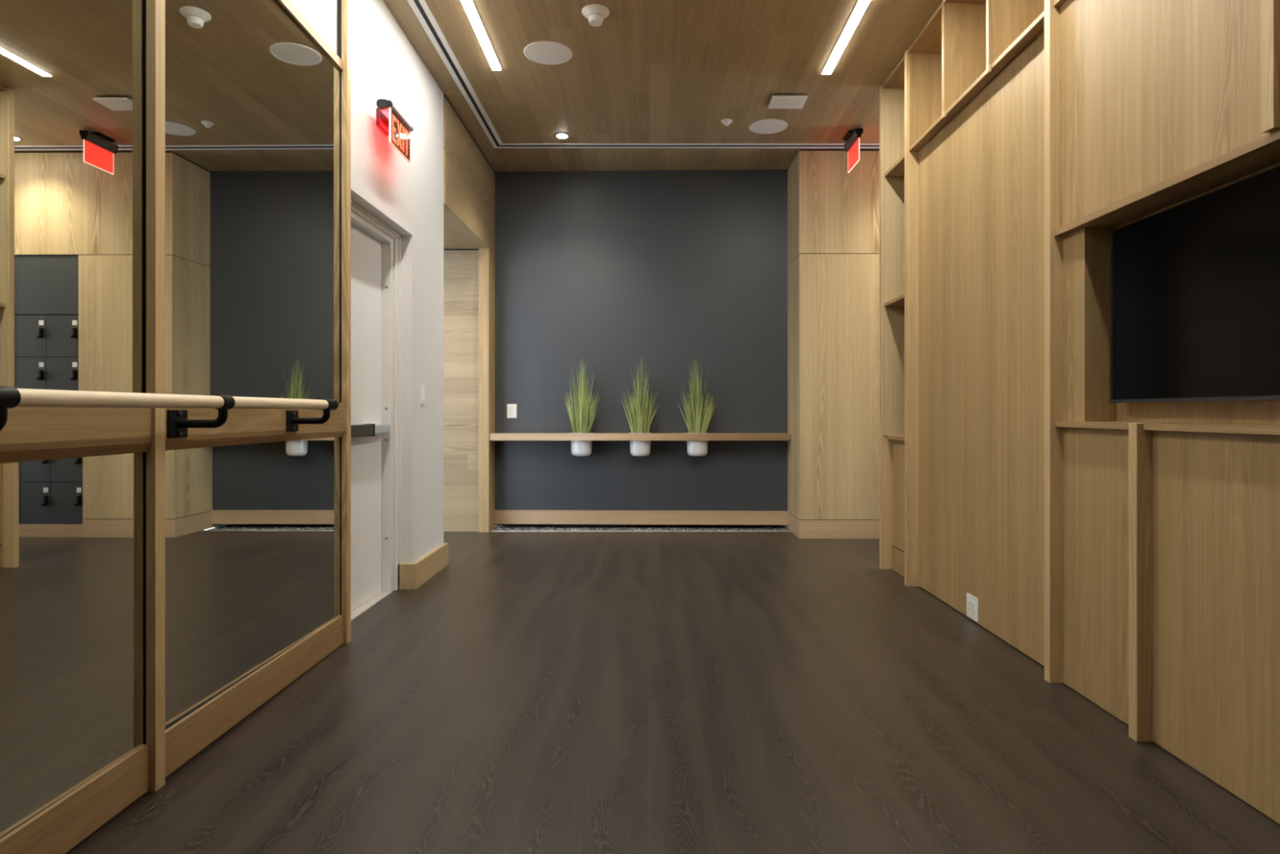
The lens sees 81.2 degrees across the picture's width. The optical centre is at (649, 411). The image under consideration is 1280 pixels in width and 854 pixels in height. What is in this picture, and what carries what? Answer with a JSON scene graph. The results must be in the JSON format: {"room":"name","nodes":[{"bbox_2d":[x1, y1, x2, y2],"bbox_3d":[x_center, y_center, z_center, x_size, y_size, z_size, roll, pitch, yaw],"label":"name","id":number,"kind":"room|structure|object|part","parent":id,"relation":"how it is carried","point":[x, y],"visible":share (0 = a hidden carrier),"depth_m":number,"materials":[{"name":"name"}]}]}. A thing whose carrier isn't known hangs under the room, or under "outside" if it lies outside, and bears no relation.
{"room":"dance studio","nodes":[
{"label":"dance studio","id":0,"kind":"room"},
{"bbox_2d":[289,0,444,563],"bbox_3d":[-1.664,-0.594,1.085,0.372,3.387,8.570,0,0,0],"label":"wall","id":1,"kind":"structure","parent":0,"point":[408,197],"depth_m":4.66,"materials":[{"name":"white paint"}]},
{"bbox_2d":[0,0,151,853],"bbox_3d":[-1.453,-0.594,1.474,0.050,3.387,1.372,0,0,0],"label":"wall mirror","id":2,"kind":"object","parent":1,"relation":"attached to","point":[74,755],"visible":0.86,"depth_m":1.88,"materials":[{"name":"brown wood"}]},
{"bbox_3d":[-1.468,0.561,1.496,0.004,1.038,1.324,0,0,1],"label":"mirror pane","id":3,"kind":"part","parent":2,"relation":"part of","materials":[{"name":"white"}]},
{"bbox_3d":[-1.468,-0.797,1.496,0.004,1.675,1.324,0,0,0],"label":"mirror pane","id":4,"kind":"part","parent":2,"relation":"part of","materials":[{"name":"white metal"}]},
{"bbox_3d":[-1.454,1.028,1.496,0.014,0.132,1.328,0,0,0],"label":"rail","id":5,"kind":"part","parent":2,"relation":"part of","materials":[{"name":"brown wood"}]},
{"bbox_3d":[-1.450,0.036,1.496,0.022,0.159,1.328,0,0,0],"label":"rail","id":6,"kind":"part","parent":2,"relation":"part of","materials":[{"name":"brown wood"}]},
{"bbox_2d":[143,0,351,791],"bbox_3d":[-1.453,-0.594,2.868,0.050,3.387,1.416,0,0,0],"label":"wall mirror","id":7,"kind":"object","parent":1,"relation":"attached to","point":[247,107],"visible":0.94,"depth_m":2.68,"materials":[{"name":"brown wood"}]},
{"bbox_3d":[-1.442,-0.594,2.182,0.028,3.387,0.044,0,0,0],"label":"post","id":8,"kind":"part","parent":7,"relation":"part of","materials":[{"name":"brown wood"}]},
{"bbox_2d":[0,386,338,438],"bbox_3d":[-1.358,0.013,1.685,0.164,0.130,2.770,0,0,0],"label":"barre","id":9,"kind":"object","parent":7,"relation":"attached to","point":[178,423],"visible":1,"depth_m":2.06,"materials":[{"name":"brown wood"}]},
{"bbox_3d":[-1.362,0.010,1.490,0.155,0.078,0.026,0,0,0],"label":"bracket arm","id":10,"kind":"part","parent":9,"relation":"part of","materials":[{"name":"black metal"}]},
{"bbox_3d":[-1.437,0.036,2.274,0.006,0.085,0.092,0,0,0],"label":"mounting plate","id":11,"kind":"part","parent":9,"relation":"part of","materials":[{"name":"black metal"}]},
{"bbox_3d":[-1.362,0.010,2.274,0.155,0.078,0.026,0,0,0],"label":"bracket arm","id":12,"kind":"part","parent":9,"relation":"part of","materials":[{"name":"black metal"}]},
{"bbox_3d":[-1.437,0.036,3.006,0.006,0.085,0.092,0,0,0],"label":"mounting plate","id":13,"kind":"part","parent":9,"relation":"part of","materials":[{"name":"black metal"}]},
{"bbox_3d":[-1.362,0.010,3.006,0.155,0.078,0.026,0,0,0],"label":"bracket arm","id":14,"kind":"part","parent":9,"relation":"part of","materials":[{"name":"black metal"}]},
{"bbox_3d":[-1.468,0.561,2.868,0.004,1.038,1.324,0,0,1],"label":"mirror pane","id":15,"kind":"part","parent":7,"relation":"part of","materials":[{"name":"white metal"}]},
{"bbox_3d":[-1.468,-0.797,2.868,0.004,1.675,1.324,0,0,0],"label":"mirror pane","id":16,"kind":"part","parent":7,"relation":"part of","materials":[{"name":"white metal"}]},
{"bbox_3d":[-1.454,1.028,2.868,0.014,0.132,1.328,0,0,0],"label":"rail","id":17,"kind":"part","parent":7,"relation":"part of","materials":[{"name":"brown wood"}]},
{"bbox_3d":[-1.450,0.036,2.868,0.022,0.159,1.328,0,0,0],"label":"rail","id":18,"kind":"part","parent":7,"relation":"part of","materials":[{"name":"brown wood"}]},
{"bbox_3d":[-1.454,-1.637,2.868,0.014,0.041,1.328,0,0,0],"label":"rail","id":19,"kind":"part","parent":7,"relation":"part of","materials":[{"name":"brown wood"}]},
{"bbox_3d":[-1.442,-0.594,3.554,0.028,3.387,0.044,0,0,0],"label":"post","id":20,"kind":"part","parent":7,"relation":"part of","materials":[{"name":"brown wood"}]},
{"bbox_2d":[351,591,392,621],"bbox_3d":[-1.631,1.096,4.093,0.137,0.008,0.905,0,0,0],"label":"trim","id":21,"kind":"structure","parent":1,"relation":"attached to","point":[363,607],"depth_m":4.25,"materials":[{"name":"grey"}]},
{"bbox_2d":[351,200,401,610],"bbox_3d":[-1.633,-0.002,4.122,0.174,2.203,1.075,0,0,0],"label":"door","id":22,"kind":"structure","parent":1,"relation":"in","point":[375,246],"depth_m":4.41,"materials":[{"name":"white"}]},
{"bbox_2d":[351,423,390,437],"bbox_3d":[-1.593,0.102,4.117,0.067,0.070,0.795,0,0,0],"label":"bar","id":23,"kind":"object","parent":22,"relation":"attached to","point":[364,429],"visible":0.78,"depth_m":4.17,"materials":[{"name":"grey metal"}]},
{"bbox_3d":[-1.595,0.102,3.980,0.064,0.063,0.520,0,0,0],"label":"push rail","id":24,"kind":"part","parent":23,"relation":"part of","materials":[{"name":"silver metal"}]},
{"bbox_2d":[376,98,413,162],"bbox_3d":[-1.417,-1.540,4.118,0.121,0.219,0.368,0,0,0],"label":"exit sign","id":25,"kind":"object","parent":1,"relation":"attached to","point":[389,120],"visible":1,"depth_m":4.06,"materials":[{"name":"red plastic"}]},
{"bbox_3d":[-1.446,-1.621,4.120,0.018,0.042,0.120,0,0,0],"label":"mount arm","id":26,"kind":"part","parent":25,"relation":"part of","materials":[{"name":"red plastic"}]},
{"bbox_3d":[-1.374,-1.524,4.120,0.006,0.177,0.316,0,0,0],"label":"sign panel","id":27,"kind":"part","parent":25,"relation":"part of","materials":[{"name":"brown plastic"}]},
{"bbox_2d":[420,385,425,404],"bbox_3d":[-1.470,-0.108,4.860,0.017,0.128,0.076,0,0,0],"label":"light switch","id":28,"kind":"object","parent":1,"relation":"attached to","point":[422,387],"visible":1,"depth_m":4.84,"materials":[{"name":"white plastic"}]},
{"bbox_2d":[398,542,448,589],"bbox_3d":[-1.599,1.022,5.008,0.303,0.155,0.755,0,0,0],"label":"baseboard","id":29,"kind":"structure","parent":1,"relation":"attached to","point":[411,575],"depth_m":4.78,"materials":[{"name":"brown wood"}]},
{"bbox_2d":[444,250,478,531],"bbox_3d":[-2.580,-0.197,7.035,2.040,2.593,0.330,0,0,0],"label":"wall","id":30,"kind":"structure","parent":0,"point":[460,267],"depth_m":6.87,"materials":[{"name":"brown wood"}]},
{"bbox_2d":[444,97,494,253],"bbox_3d":[-2.534,-1.881,6.245,2.133,0.768,1.749,0,0,0],"label":"wall","id":31,"kind":"structure","parent":0,"point":[468,178],"depth_m":6.08,"materials":[{"name":"brown wood"}]},
{"bbox_2d":[444,248,478,250],"bbox_3d":[-2.500,-1.492,6.862,2.000,0.009,0.015,0,0,0],"label":"trim","id":32,"kind":"structure","parent":31,"relation":"attached to","point":[444,249],"depth_m":6.86,"materials":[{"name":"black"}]},
{"bbox_2d":[444,93,494,173],"bbox_3d":[-1.536,-2.276,6.236,0.129,0.022,1.728,0,0,0],"label":"trim","id":33,"kind":"structure","parent":31,"relation":"attached to","point":[444,94],"depth_m":6.04,"materials":[{"name":"black"}]},
{"bbox_2d":[494,168,789,530],"bbox_3d":[-0.075,-0.513,7.110,3.050,3.547,0.620,0,0,0],"label":"wall","id":34,"kind":"structure","parent":0,"point":[615,271],"depth_m":7.07,"materials":[{"name":"grey paint"}]},
{"bbox_2d":[478,248,495,532],"bbox_3d":[-1.514,-0.199,6.975,0.093,2.597,0.290,0,0,0],"label":"door frame","id":35,"kind":"structure","parent":34,"relation":"attached to","point":[486,256],"depth_m":6.83,"materials":[{"name":"brown wood"}]},
{"bbox_2d":[506,404,516,417],"bbox_3d":[-1.304,-0.009,7.088,0.093,0.134,0.013,0,0,0],"label":"wall control","id":36,"kind":"object","parent":34,"relation":"attached to","point":[511,408],"visible":1,"depth_m":7.09,"materials":[{"name":"white plastic"}]},
{"bbox_2d":[488,432,791,440],"bbox_3d":[-0.081,0.231,6.968,2.771,0.062,0.255,0,0,0],"label":"wall shelf","id":37,"kind":"object","parent":34,"relation":"attached to","point":[495,436],"visible":0.86,"depth_m":6.84,"materials":[{"name":"brown wood"}]},
{"bbox_2d":[564,357,600,456],"bbox_3d":[-0.618,-0.052,6.931,0.355,0.924,0.229,0,0,0],"label":"potted grass","id":38,"kind":"object","parent":37,"relation":"on","point":[580,421],"depth_m":6.91,"materials":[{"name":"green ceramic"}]},
{"bbox_2d":[568,432,594,456],"bbox_3d":[-0.630,0.302,6.950,0.232,0.216,0.191,0,0,0],"label":"pot","id":39,"kind":"object","parent":38,"relation":"attached to","point":[579,448],"depth_m":6.88,"materials":[{"name":"white ceramic"}]},
{"bbox_2d":[621,359,661,456],"bbox_3d":[-0.074,-0.057,6.934,0.363,0.933,0.222,0,0,19],"label":"potted grass","id":40,"kind":"object","parent":37,"relation":"on","point":[638,420],"depth_m":6.91,"materials":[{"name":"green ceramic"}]},
{"bbox_2d":[627,432,653,456],"bbox_3d":[-0.082,0.302,6.946,0.232,0.216,0.191,0,0,0],"label":"pot","id":41,"kind":"object","parent":40,"relation":"attached to","point":[637,448],"depth_m":6.88,"materials":[{"name":"white ceramic"}]},
{"bbox_2d":[679,357,715,456],"bbox_3d":[0.442,-0.049,6.933,0.361,0.918,0.210,0,0,0],"label":"potted grass","id":42,"kind":"object","parent":37,"relation":"on","point":[696,424],"depth_m":6.90,"materials":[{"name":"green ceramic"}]},
{"bbox_2d":[489,530,791,531],"bbox_3d":[-0.081,1.113,6.877,2.773,0.033,0.010,0,0,0],"label":"trim","id":43,"kind":"structure","parent":34,"relation":"attached to","point":[490,531],"depth_m":6.87,"materials":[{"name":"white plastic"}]},
{"bbox_2d":[494,510,879,538],"bbox_3d":[0.334,1.016,6.926,3.608,0.168,0.831,0,0,1],"label":"baseboard","id":44,"kind":"structure","parent":34,"relation":"attached to","point":[501,517],"depth_m":7.04,"materials":[{"name":"brown wood"}]},
{"bbox_2d":[382,0,942,171],"bbox_3d":[0.500,-2.337,2.050,8.200,0.100,10.500,0,0,0],"label":"ceiling","id":45,"kind":"structure","parent":0,"point":[653,71],"depth_m":5.05,"materials":[{"name":"brown wood"}]},
{"bbox_2d":[460,0,502,70],"bbox_3d":[-1.013,-2.282,3.236,0.064,0.010,3.473,0,0,0],"label":"recessed light","id":46,"kind":"object","parent":45,"relation":"in","point":[468,6],"visible":1,"depth_m":4.49,"materials":[{"name":"white plastic"}]},
{"bbox_2d":[524,40,572,64],"bbox_3d":[-0.643,-2.283,4.755,0.307,0.006,0.307,0,0,0],"label":"ceiling speaker","id":47,"kind":"object","parent":45,"relation":"attached to","point":[544,52],"visible":1,"depth_m":4.74,"materials":[{"name":"white plastic"}]},
{"bbox_2d":[554,132,569,138],"bbox_3d":[-0.719,-2.280,6.170,0.124,0.014,0.124,0,0,0],"label":"recessed light","id":48,"kind":"object","parent":45,"relation":"in","point":[561,135],"visible":1,"depth_m":6.15,"materials":[{"name":"grey"}]},
{"bbox_2d":[581,4,609,26],"bbox_3d":[-0.305,-2.252,4.262,0.160,0.070,0.160,0,0,0],"label":"smoke detector","id":49,"kind":"object","parent":45,"relation":"attached to","point":[595,14],"visible":1,"depth_m":4.22,"materials":[{"name":"white plastic"}]},
{"bbox_2d":[407,0,879,148],"bbox_3d":[1.529,-2.285,1.681,5.742,0.004,9.562,0,0,0],"label":"ceiling trim","id":50,"kind":"structure","parent":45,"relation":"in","point":[420,8],"depth_m":6.07,"materials":[{"name":"white metal"}]},
{"bbox_2d":[720,118,732,126],"bbox_3d":[0.609,-2.267,5.865,0.088,0.038,0.088,0,0,0],"label":"sensor","id":51,"kind":"object","parent":45,"relation":"attached to","point":[726,122],"visible":1,"depth_m":5.84,"materials":[{"name":"white plastic"}]},
{"bbox_2d":[748,119,787,133],"bbox_3d":[0.953,-2.283,5.975,0.307,0.006,0.307,0,0,0],"label":"ceiling speaker","id":52,"kind":"object","parent":45,"relation":"attached to","point":[764,126],"visible":1,"depth_m":5.96,"materials":[{"name":"white plastic"}]},
{"bbox_2d":[768,95,807,108],"bbox_3d":[1.012,-2.272,5.461,0.256,0.030,0.198,0,0,0],"label":"ceiling vent","id":53,"kind":"object","parent":45,"relation":"attached to","point":[776,101],"visible":1,"depth_m":5.43,"materials":[{"name":"white plastic"}]},
{"bbox_2d":[821,0,870,74],"bbox_3d":[1.195,-2.282,3.267,0.064,0.010,3.533,0,0,0],"label":"recessed light","id":54,"kind":"object","parent":45,"relation":"in","point":[861,6],"visible":1,"depth_m":4.51,"materials":[{"name":"white plastic"}]},
{"bbox_2d":[843,128,862,173],"bbox_3d":[1.681,-2.152,6.143,0.113,0.270,0.355,0,0,0],"label":"exit sign","id":55,"kind":"object","parent":45,"relation":"hanging from","point":[851,146],"visible":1,"depth_m":6.11,"materials":[{"name":"red plastic"}]},
{"bbox_3d":[1.681,-2.278,6.150,0.113,0.018,0.180,0,0,0],"label":"ceiling plate","id":56,"kind":"part","parent":55,"relation":"part of","materials":[{"name":"black metal"}]},
{"bbox_3d":[1.683,-2.110,6.141,0.006,0.175,0.318,0,0,0],"label":"sign panel","id":57,"kind":"part","parent":55,"relation":"part of","materials":[{"name":"red plastic"}]},
{"bbox_2d":[64,524,1279,853],"bbox_3d":[0.500,1.150,2.050,8.200,0.100,10.500,0,0,0],"label":"floor","id":58,"kind":"structure","parent":0,"point":[540,692],"depth_m":2.53,"materials":[{"name":"brown wood"}]},
{"bbox_2d":[492,524,788,530],"bbox_3d":[-0.081,1.118,7.090,2.775,0.044,0.420,0,0,0],"label":"gravel","id":59,"kind":"object","parent":58,"relation":"on","point":[500,527],"visible":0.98,"depth_m":7.10,"materials":[{"name":"grey gravel"}]},
{"bbox_2d":[879,84,893,568],"bbox_3d":[1.667,-0.593,5.244,0.085,3.386,0.043,0,0,0],"label":"post","id":60,"kind":"object","parent":58,"relation":"on","point":[886,545],"visible":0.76,"depth_m":5.22,"materials":[{"name":"beige wood"}]},
{"bbox_2d":[882,54,904,577],"bbox_3d":[1.813,-0.593,5.008,0.363,3.386,0.514,0,0,0],"label":"bookcase","id":61,"kind":"object","parent":58,"relation":"on","point":[893,88],"visible":0.27,"depth_m":5.21,"materials":[{"name":"brown wood"}]},
{"bbox_3d":[1.798,-1.653,4.987,0.305,0.022,0.453,0,0,0],"label":"shelf","id":62,"kind":"part","parent":61,"relation":"part of","materials":[{"name":"brown wood"}]},
{"bbox_3d":[1.798,-0.749,4.987,0.305,0.022,0.453,0,0,0],"label":"shelf","id":63,"kind":"part","parent":61,"relation":"part of","materials":[{"name":"brown wood"}]},
{"bbox_2d":[904,49,919,586],"bbox_3d":[1.667,-0.593,4.728,0.085,3.386,0.044,0,0,0],"label":"post","id":64,"kind":"object","parent":58,"relation":"on","point":[911,157],"visible":0.76,"depth_m":4.71,"materials":[{"name":"beige wood"}]},
{"bbox_2d":[918,31,1044,666],"bbox_3d":[1.710,-0.274,3.888,0.020,2.736,1.635,0,0,0],"label":"wall panel","id":65,"kind":"object","parent":58,"relation":"on","point":[981,176],"visible":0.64,"depth_m":3.75,"materials":[{"name":"brown wood"}]},
{"bbox_2d":[966,592,978,622],"bbox_3d":[1.696,1.026,3.918,0.008,0.123,0.136,0,0,0],"label":"wall socket","id":66,"kind":"object","parent":65,"relation":"attached to","point":[972,602],"visible":1,"depth_m":3.90,"materials":[{"name":"white plastic"}]},
{"bbox_2d":[1044,0,1063,683],"bbox_3d":[1.667,-0.593,3.048,0.085,3.386,0.044,0,0,0],"label":"post","id":67,"kind":"object","parent":58,"relation":"on","point":[1053,245],"visible":0.56,"depth_m":3.03,"materials":[{"name":"beige wood"}]},
{"bbox_2d":[1062,426,1128,725],"bbox_3d":[1.688,0.578,2.778,0.024,1.036,0.495,0,0,0],"label":"wall panel","id":68,"kind":"object","parent":58,"relation":"on","point":[1095,461],"visible":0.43,"depth_m":2.79,"materials":[{"name":"brown wood"}]},
{"bbox_2d":[1128,422,1153,742],"bbox_3d":[1.667,0.569,2.509,0.085,1.062,0.043,0,0,0],"label":"post","id":69,"kind":"object","parent":58,"relation":"on","point":[1140,441],"visible":0.64,"depth_m":2.49,"materials":[{"name":"brown wood"}]},
{"bbox_2d":[1152,430,1279,824],"bbox_3d":[1.688,0.578,1.643,0.024,1.036,1.686,0,0,0],"label":"wall panel","id":70,"kind":"object","parent":58,"relation":"on","point":[1216,495],"visible":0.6,"depth_m":2.20,"materials":[{"name":"brown wood"}]},
{"bbox_2d":[684,432,710,456],"bbox_3d":[0.449,0.302,6.942,0.232,0.216,0.191,0,0,0],"label":"pot","id":71,"kind":"object","parent":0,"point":[695,448],"depth_m":6.87,"materials":[{"name":"white ceramic"}]},
{"bbox_2d":[787,151,879,519],"bbox_3d":[2.953,-0.667,6.895,3.294,3.207,0.810,0,0,0],"label":"wall","id":72,"kind":"structure","parent":0,"point":[833,299],"depth_m":6.49,"materials":[{"name":"brown wood"}]},
{"bbox_2d":[799,149,879,519],"bbox_3d":[2.958,-0.672,6.875,3.284,3.229,0.750,0,0,0],"label":"trim","id":73,"kind":"structure","parent":72,"relation":"attached to","point":[800,149],"depth_m":6.50,"materials":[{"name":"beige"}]},
{"bbox_2d":[1062,226,1116,421],"bbox_3d":[1.829,-0.337,2.950,0.303,0.748,0.152,0,0,0],"label":"wall panel","id":74,"kind":"object","parent":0,"point":[1086,250],"visible":0.43,"depth_m":2.87,"materials":[{"name":"brown wood"}]},
{"bbox_2d":[1116,162,1279,424],"bbox_3d":[1.810,-0.337,1.837,0.020,0.748,2.074,0,0,0],"label":"wall panel","id":75,"kind":"object","parent":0,"point":[1265,411],"visible":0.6,"depth_m":2.42,"materials":[{"name":"brown wood"}]},
{"bbox_2d":[1108,165,1279,403],"bbox_3d":[1.765,-0.356,2.236,0.068,0.646,1.152,0,0,0],"label":"television","id":76,"kind":"object","parent":75,"relation":"attached to","point":[1195,283],"visible":1,"depth_m":2.35,"materials":[{"name":"black"}]},
{"bbox_3d":[2.060,-0.593,1.032,0.120,3.387,8.465,0,0,0],"label":"wall","id":77,"kind":"structure","parent":0,"visible":0},
{"bbox_2d":[907,0,1044,151],"bbox_3d":[1.804,-1.959,3.888,0.353,0.654,1.635,0,0,0],"label":"cubby shelf","id":78,"kind":"object","parent":77,"relation":"attached to","point":[964,45],"visible":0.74,"depth_m":4.12,"materials":[{"name":"brown wood"}]},
{"bbox_3d":[1.785,-1.963,4.700,0.290,0.594,0.010,0,0,0],"label":"panel","id":79,"kind":"part","parent":78,"relation":"part of","materials":[{"name":"brown wood"}]},
{"bbox_2d":[1053,0,1066,6],"bbox_3d":[1.804,-1.959,2.504,0.353,0.654,1.043,0,0,0],"label":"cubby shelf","id":80,"kind":"object","parent":77,"relation":"attached to","point":[1056,2],"visible":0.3,"depth_m":3.01,"materials":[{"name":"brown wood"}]},
{"bbox_2d":[1055,421,1161,429],"bbox_3d":[1.814,0.049,2.778,0.332,0.022,0.495,0,0,0],"label":"ledge","id":81,"kind":"object","parent":77,"relation":"attached to","point":[1097,424],"visible":0.36,"depth_m":2.76,"materials":[{"name":"brown wood"}]},
{"bbox_2d":[1059,0,1269,227],"bbox_3d":[1.823,-1.190,2.504,0.315,0.904,1.043,0,0,0],"label":"wood panel","id":82,"kind":"object","parent":77,"relation":"attached to","point":[1152,92],"visible":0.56,"depth_m":2.49,"materials":[{"name":"brown wood"}]},
{"bbox_2d":[1054,128,1279,235],"bbox_3d":[1.812,-0.725,1.913,0.337,0.026,2.226,0,0,0],"label":"shelf","id":83,"kind":"object","parent":77,"relation":"attached to","point":[1262,153],"visible":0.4,"depth_m":2.34,"materials":[{"name":"brown wood"}]},
{"bbox_2d":[1261,0,1279,133],"bbox_3d":[1.667,-1.513,1.962,0.085,1.546,0.040,0,0,0],"label":"post","id":84,"kind":"object","parent":83,"relation":"on","point":[1270,9],"visible":0.92,"depth_m":1.95,"materials":[{"name":"beige wood"}]},
{"bbox_2d":[1143,422,1279,435],"bbox_3d":[1.814,0.049,1.643,0.332,0.022,1.686,0,0,0],"label":"ledge","id":85,"kind":"object","parent":77,"relation":"attached to","point":[1274,429],"visible":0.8,"depth_m":2.18,"materials":[{"name":"brown wood"}]}
]}

